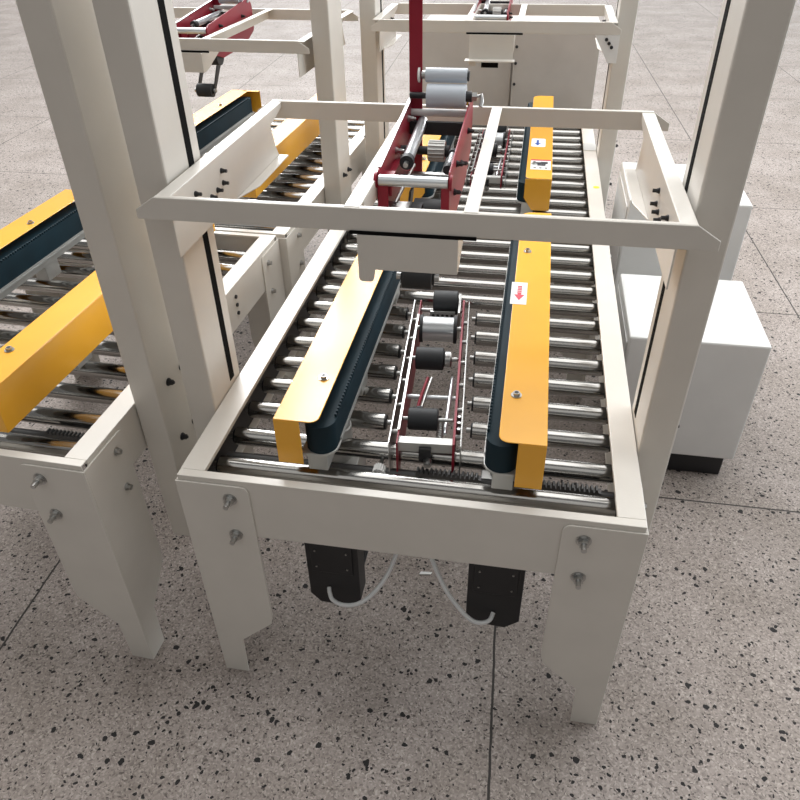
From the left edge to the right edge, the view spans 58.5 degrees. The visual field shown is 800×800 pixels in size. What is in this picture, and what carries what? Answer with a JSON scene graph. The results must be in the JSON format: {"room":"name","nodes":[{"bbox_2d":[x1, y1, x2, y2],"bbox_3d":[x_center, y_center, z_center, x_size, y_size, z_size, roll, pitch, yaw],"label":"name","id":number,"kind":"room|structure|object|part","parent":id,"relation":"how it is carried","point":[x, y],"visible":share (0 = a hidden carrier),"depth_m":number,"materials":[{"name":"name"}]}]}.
{"room":"factory floor","nodes":[
{"label":"factory floor","id":0,"kind":"room"},
{"bbox_2d":[0,0,799,799],"bbox_3d":[1.071,-4.333,8.440,32.000,0.100,33.000,5,37,9],"label":"floor","id":1,"kind":"structure","parent":0,"point":[396,694],"depth_m":1.77,"materials":[{"name":"stone"}]},
{"bbox_2d":[0,0,294,658],"bbox_3d":[-0.915,-0.345,1.763,1.003,1.520,1.118,6,37,10],"label":"machine","id":2,"kind":"object","parent":1,"relation":"on","point":[97,521],"visible":0.82,"depth_m":1.50,"materials":[{"name":"beige paint"}]},
{"bbox_3d":[-1.157,-0.303,2.479,0.143,0.606,0.143,6,37,10],"label":"leg","id":3,"kind":"part","parent":2,"relation":"part of","materials":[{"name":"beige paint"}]},
{"bbox_3d":[-0.653,0.333,1.610,0.143,0.606,0.143,6,37,10],"label":"leg","id":4,"kind":"part","parent":2,"relation":"part of","materials":[{"name":"beige paint"}]},
{"bbox_3d":[-0.517,-0.146,1.823,0.048,0.120,1.047,6,37,10],"label":"rail","id":5,"kind":"part","parent":2,"relation":"part of","materials":[{"name":"white metal"}]},
{"bbox_3d":[-0.457,-0.224,2.354,0.143,0.606,0.143,6,37,10],"label":"leg","id":6,"kind":"part","parent":2,"relation":"part of","materials":[{"name":"beige paint"}]},
{"bbox_2d":[70,0,388,373],"bbox_3d":[-0.623,-1.102,2.774,1.003,1.520,1.472,6,37,10],"label":"machine","id":7,"kind":"object","parent":1,"relation":"on","point":[325,158],"visible":0.32,"depth_m":2.50,"materials":[{"name":"beige paint"}]},
{"bbox_3d":[-1.102,-0.385,2.588,0.143,0.606,0.143,6,37,10],"label":"leg","id":8,"kind":"part","parent":7,"relation":"part of","materials":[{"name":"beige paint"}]},
{"bbox_3d":[-0.689,-1.128,2.371,0.200,0.087,0.153,6,37,10],"label":"mounting plate","id":9,"kind":"part","parent":7,"relation":"part of","materials":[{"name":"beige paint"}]},
{"bbox_2d":[176,0,253,96],"bbox_3d":[-0.647,-1.438,2.453,0.155,0.677,0.416,6,37,10],"label":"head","id":10,"kind":"object","parent":7,"relation":"attached to","point":[209,18],"visible":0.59,"depth_m":2.52},
{"bbox_3d":[-0.713,-1.331,2.558,0.004,0.148,0.403,6,37,10],"label":"plate","id":11,"kind":"part","parent":10,"relation":"part of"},
{"bbox_3d":[-0.684,-1.352,2.535,0.025,0.025,0.272,5,37,8],"label":"slanted rod","id":12,"kind":"part","parent":10,"relation":"part of","materials":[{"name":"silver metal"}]},
{"bbox_3d":[-0.674,-1.586,2.555,0.026,0.560,0.042,6,37,10],"label":"tape post","id":13,"kind":"part","parent":10,"relation":"part of","materials":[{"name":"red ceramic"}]},
{"bbox_3d":[-0.596,-1.317,2.537,0.003,0.148,0.403,6,37,10],"label":"plate","id":14,"kind":"part","parent":10,"relation":"part of","materials":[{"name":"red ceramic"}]},
{"bbox_3d":[-0.556,-1.302,2.498,0.022,0.033,0.595,6,37,10],"label":"support arm","id":15,"kind":"part","parent":7,"relation":"part of","materials":[{"name":"beige paint"}]},
{"bbox_3d":[-0.403,-0.306,2.463,0.143,0.606,0.143,6,37,10],"label":"leg","id":16,"kind":"part","parent":7,"relation":"part of","materials":[{"name":"beige paint"}]},
{"bbox_3d":[-0.230,-0.888,2.815,0.048,0.120,1.402,6,37,10],"label":"rail","id":17,"kind":"part","parent":7,"relation":"part of","materials":[{"name":"white metal"}]},
{"bbox_3d":[-0.257,-1.238,2.467,0.048,0.105,0.595,6,37,10],"label":"plate","id":18,"kind":"part","parent":7,"relation":"part of","materials":[{"name":"beige paint"}]},
{"bbox_3d":[-0.134,-1.071,3.486,0.143,0.606,0.143,6,37,10],"label":"leg","id":19,"kind":"part","parent":7,"relation":"part of","materials":[{"name":"beige paint"}]},
{"bbox_2d":[419,571,431,574],"bbox_3d":[0.068,0.465,1.917,0.035,0.004,0.009,1,37,2],"label":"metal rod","id":20,"kind":"object","parent":1,"relation":"on","point":[421,572],"visible":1,"depth_m":1.91,"materials":[{"name":"silver metal"}]},
{"bbox_2d":[92,0,795,724],"bbox_3d":[0.106,-0.301,1.676,1.003,1.520,1.294,5,37,9],"label":"machine","id":21,"kind":"object","parent":1,"relation":"on","point":[506,522],"visible":0.99,"depth_m":1.35,"materials":[{"name":"beige paint"}]},
{"bbox_3d":[-0.322,-0.458,1.415,0.048,0.105,0.595,5,37,9],"label":"plate","id":22,"kind":"part","parent":21,"relation":"part of","materials":[{"name":"beige paint"}]},
{"bbox_3d":[-0.335,0.358,1.566,0.143,0.606,0.143,5,37,9],"label":"leg","id":23,"kind":"part","parent":21,"relation":"part of","materials":[{"name":"beige paint"}]},
{"bbox_3d":[-0.284,-0.182,1.865,0.048,0.120,1.224,5,37,9],"label":"rail","id":24,"kind":"part","parent":21,"relation":"part of","materials":[{"name":"white metal"}]},
{"bbox_3d":[-0.139,-0.306,2.456,0.143,0.606,0.143,5,37,9],"label":"leg","id":25,"kind":"part","parent":21,"relation":"part of","materials":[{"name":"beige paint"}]},
{"bbox_3d":[-0.132,0.216,1.599,0.106,0.410,0.105,5,37,9],"label":"belt motor","id":26,"kind":"part","parent":21,"relation":"part of","materials":[{"name":"plastic"}]},
{"bbox_3d":[-0.023,-0.460,1.348,0.026,0.035,0.595,5,37,9],"label":"support arm","id":27,"kind":"part","parent":21,"relation":"part of","materials":[{"name":"beige paint"}]},
{"bbox_3d":[0.032,-0.267,1.191,0.200,0.087,0.153,5,37,9],"label":"mounting plate","id":28,"kind":"part","parent":21,"relation":"part of","materials":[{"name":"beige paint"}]},
{"bbox_2d":[373,0,483,289],"bbox_3d":[0.066,-0.576,1.274,0.155,0.677,0.416,5,37,9],"label":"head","id":29,"kind":"object","parent":21,"relation":"attached to","point":[399,167],"visible":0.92,"depth_m":1.36},
{"bbox_3d":[-0.001,-0.468,1.377,0.003,0.148,0.403,5,37,9],"label":"plate","id":30,"kind":"part","parent":29,"relation":"part of","materials":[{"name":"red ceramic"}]},
{"bbox_3d":[0.009,-0.392,1.294,0.006,0.031,0.132,9,38,13],"label":"tension rod","id":31,"kind":"part","parent":29,"relation":"part of","materials":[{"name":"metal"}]},
{"bbox_3d":[0.028,-0.490,1.355,0.025,0.025,0.272,4,37,7],"label":"slanted rod","id":32,"kind":"part","parent":29,"relation":"part of","materials":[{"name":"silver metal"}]},
{"bbox_3d":[0.034,-0.724,1.376,0.026,0.560,0.042,5,37,9],"label":"tape post","id":33,"kind":"part","parent":29,"relation":"part of","materials":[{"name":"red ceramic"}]},
{"bbox_3d":[0.090,-0.424,1.270,0.017,0.022,0.081,5,37,9],"label":"spring rod","id":34,"kind":"part","parent":29,"relation":"part of","materials":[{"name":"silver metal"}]},
{"bbox_3d":[0.117,-0.457,1.360,0.003,0.148,0.403,5,37,9],"label":"plate","id":35,"kind":"part","parent":29,"relation":"part of","materials":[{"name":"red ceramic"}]},
{"bbox_2d":[388,290,469,472],"bbox_3d":[0.079,-0.065,1.640,0.143,0.144,0.614,3,37,5],"label":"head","id":36,"kind":"object","parent":21,"relation":"attached to","point":[441,325],"visible":0.98,"depth_m":1.59},
{"bbox_3d":[0.010,-0.055,1.666,0.002,0.100,0.600,3,37,5],"label":"plate","id":37,"kind":"part","parent":36,"relation":"part of","materials":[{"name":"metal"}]},
{"bbox_3d":[0.026,-0.055,1.663,0.005,0.103,0.600,3,37,5],"label":"plate","id":38,"kind":"part","parent":36,"relation":"part of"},
{"bbox_3d":[0.049,-0.012,1.563,0.015,0.030,0.099,6,37,9],"label":"lever","id":39,"kind":"part","parent":36,"relation":"part of","materials":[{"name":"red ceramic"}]},
{"bbox_3d":[0.050,0.115,1.408,0.027,0.039,0.024,3,37,5],"label":"latch knob","id":40,"kind":"part","parent":36,"relation":"part of","materials":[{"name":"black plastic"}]},
{"bbox_3d":[0.050,0.089,1.416,0.107,0.022,0.020,3,37,5],"label":"plate","id":41,"kind":"part","parent":36,"relation":"part of","materials":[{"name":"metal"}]},
{"bbox_3d":[0.059,-0.017,1.565,0.006,0.024,0.088,9,38,14],"label":"lever rod","id":42,"kind":"part","parent":36,"relation":"part of","materials":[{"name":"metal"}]},
{"bbox_3d":[0.070,-0.005,1.569,0.107,0.011,0.011,3,37,5],"label":"cross rod","id":43,"kind":"part","parent":36,"relation":"part of","materials":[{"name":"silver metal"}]},
{"bbox_3d":[0.104,0.007,1.523,0.009,0.016,0.201,4,37,7],"label":"pull rod","id":44,"kind":"part","parent":36,"relation":"part of","materials":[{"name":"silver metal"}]},
{"bbox_3d":[0.136,-0.052,1.651,0.005,0.100,0.600,3,37,5],"label":"plate","id":45,"kind":"part","parent":36,"relation":"part of","materials":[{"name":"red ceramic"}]},
{"bbox_3d":[0.150,-0.213,1.812,0.005,0.075,0.100,3,37,5],"label":"roller arm","id":46,"kind":"part","parent":36,"relation":"part of","materials":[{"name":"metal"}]},
{"bbox_3d":[0.150,-0.048,1.652,0.002,0.100,0.600,3,37,5],"label":"plate","id":47,"kind":"part","parent":36,"relation":"part of","materials":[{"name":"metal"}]},
{"bbox_3d":[0.159,-0.443,1.320,0.022,0.035,0.595,5,37,9],"label":"support arm","id":48,"kind":"part","parent":21,"relation":"part of","materials":[{"name":"beige paint"}]},
{"bbox_3d":[0.220,0.248,1.546,0.106,0.410,0.105,5,37,9],"label":"belt motor","id":49,"kind":"part","parent":21,"relation":"part of","materials":[{"name":"metal"}]},
{"bbox_3d":[0.565,-0.241,2.349,0.143,0.606,0.143,5,37,9],"label":"leg","id":50,"kind":"part","parent":21,"relation":"part of","materials":[{"name":"paint"}]},
{"bbox_3d":[0.369,0.423,1.460,0.143,0.606,0.143,5,37,9],"label":"leg","id":51,"kind":"part","parent":21,"relation":"part of","materials":[{"name":"beige paint"}]},
{"bbox_3d":[0.506,-0.109,1.746,0.048,0.120,1.224,5,37,9],"label":"rail","id":52,"kind":"part","parent":21,"relation":"part of","materials":[{"name":"white metal"}]},
{"bbox_3d":[0.460,-0.386,1.297,0.048,0.105,0.595,5,37,9],"label":"plate","id":53,"kind":"part","parent":21,"relation":"part of","materials":[{"name":"beige paint"}]},
{"bbox_2d":[359,0,638,378],"bbox_3d":[0.338,-1.086,2.727,1.003,1.520,1.368,5,37,9],"label":"machine","id":54,"kind":"object","parent":1,"relation":"on","point":[555,171],"visible":0.52,"depth_m":2.57,"materials":[{"name":"beige paint"}]},
{"bbox_3d":[-0.041,-1.406,2.692,0.048,0.105,0.375,5,37,9],"label":"plate","id":55,"kind":"part","parent":54,"relation":"part of","materials":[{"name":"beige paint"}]},
{"bbox_3d":[0.268,-1.407,2.623,0.026,0.035,0.375,5,37,9],"label":"support arm","id":56,"kind":"part","parent":54,"relation":"part of","materials":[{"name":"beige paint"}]},
{"bbox_2d":[466,126,512,190],"bbox_3d":[0.362,-0.962,2.842,0.143,0.144,0.614,5,37,9],"label":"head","id":57,"kind":"object","parent":54,"relation":"attached to","point":[501,142],"visible":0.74,"depth_m":2.81},
{"bbox_3d":[0.294,-0.955,2.871,0.002,0.100,0.600,5,37,9],"label":"plate","id":58,"kind":"part","parent":57,"relation":"part of","materials":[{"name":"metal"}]},
{"bbox_3d":[0.310,-0.955,2.868,0.004,0.103,0.600,5,37,9],"label":"plate","id":59,"kind":"part","parent":57,"relation":"part of","materials":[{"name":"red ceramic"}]},
{"bbox_3d":[0.315,-0.810,2.620,0.107,0.022,0.020,5,37,9],"label":"plate","id":60,"kind":"part","parent":57,"relation":"part of","materials":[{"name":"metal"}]},
{"bbox_3d":[0.313,-0.784,2.612,0.027,0.039,0.024,5,37,9],"label":"latch knob","id":61,"kind":"part","parent":57,"relation":"part of","materials":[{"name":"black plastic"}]},
{"bbox_3d":[0.378,-0.890,2.724,0.009,0.016,0.201,6,37,10],"label":"pull rod","id":62,"kind":"part","parent":57,"relation":"part of","materials":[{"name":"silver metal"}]},
{"bbox_3d":[0.419,-0.947,2.849,0.005,0.100,0.600,5,37,9],"label":"plate","id":63,"kind":"part","parent":57,"relation":"part of","materials":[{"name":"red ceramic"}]},
{"bbox_3d":[0.433,-0.942,2.850,0.002,0.100,0.600,5,37,9],"label":"plate","id":64,"kind":"part","parent":57,"relation":"part of","materials":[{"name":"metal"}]},
{"bbox_2d":[473,0,512,20],"bbox_3d":[0.368,-1.629,2.627,0.155,0.580,0.416,5,37,9],"label":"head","id":65,"kind":"object","parent":54,"relation":"attached to","point":[497,13],"visible":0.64,"depth_m":2.67},
{"bbox_3d":[0.331,-1.503,2.737,0.025,0.025,0.272,4,37,7],"label":"slanted rod","id":66,"kind":"part","parent":65,"relation":"part of","materials":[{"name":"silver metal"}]},
{"bbox_3d":[0.419,-1.471,2.741,0.003,0.148,0.403,5,37,9],"label":"plate","id":67,"kind":"part","parent":65,"relation":"part of","materials":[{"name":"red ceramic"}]},
{"bbox_3d":[0.337,-1.261,2.547,0.195,0.107,0.185,5,37,9],"label":"mounting plate","id":68,"kind":"part","parent":54,"relation":"part of","materials":[{"name":"beige paint"}]},
{"bbox_3d":[0.445,-1.391,2.597,0.022,0.035,0.375,5,37,9],"label":"support arm","id":69,"kind":"part","parent":54,"relation":"part of","materials":[{"name":"beige paint"}]},
{"bbox_3d":[0.733,-0.880,2.778,0.048,0.120,1.297,5,37,9],"label":"rail","id":70,"kind":"part","parent":54,"relation":"part of","materials":[{"name":"white metal"}]},
{"bbox_3d":[0.741,-1.333,2.574,0.048,0.105,0.375,5,37,9],"label":"plate","id":71,"kind":"part","parent":54,"relation":"part of","materials":[{"name":"beige paint"}]},
{"bbox_2d":[423,15,599,108],"bbox_3d":[0.531,-1.404,3.642,0.820,0.935,0.372,5,37,9],"label":"machine housing","id":72,"kind":"object","parent":1,"relation":"on","point":[563,67],"visible":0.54,"depth_m":3.34,"materials":[{"name":"beige paint"}]},
{"bbox_3d":[0.316,-1.367,3.551,0.430,0.870,0.012,5,37,9],"label":"panel","id":73,"kind":"part","parent":72,"relation":"part of","materials":[{"name":"beige paint"}]},
{"bbox_3d":[0.720,-1.319,3.475,0.382,0.870,0.050,5,37,9],"label":"panel","id":74,"kind":"part","parent":72,"relation":"part of","materials":[{"name":"beige paint"}]},
{"bbox_2d":[609,162,752,292],"bbox_3d":[0.955,-0.476,2.614,0.389,0.655,0.380,5,37,9],"label":"base cabinet","id":75,"kind":"object","parent":1,"relation":"on","point":[625,260],"visible":0.26,"depth_m":2.40,"materials":[{"name":"white metal"}]},
{"bbox_3d":[0.775,-0.524,2.618,0.004,0.515,0.340,5,37,9],"label":"cabinet door","id":76,"kind":"part","parent":75,"relation":"part of","materials":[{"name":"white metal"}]},
{"bbox_2d":[616,274,771,473],"bbox_3d":[0.844,-0.080,2.231,0.382,0.480,0.390,5,37,9],"label":"base cabinet","id":77,"kind":"object","parent":1,"relation":"on","point":[735,348],"visible":0.44,"depth_m":2.04,"materials":[{"name":"white metal"}]},
{"bbox_3d":[0.667,-0.128,2.234,0.004,0.340,0.350,5,37,9],"label":"cabinet door","id":78,"kind":"part","parent":77,"relation":"part of","materials":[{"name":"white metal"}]}
]}

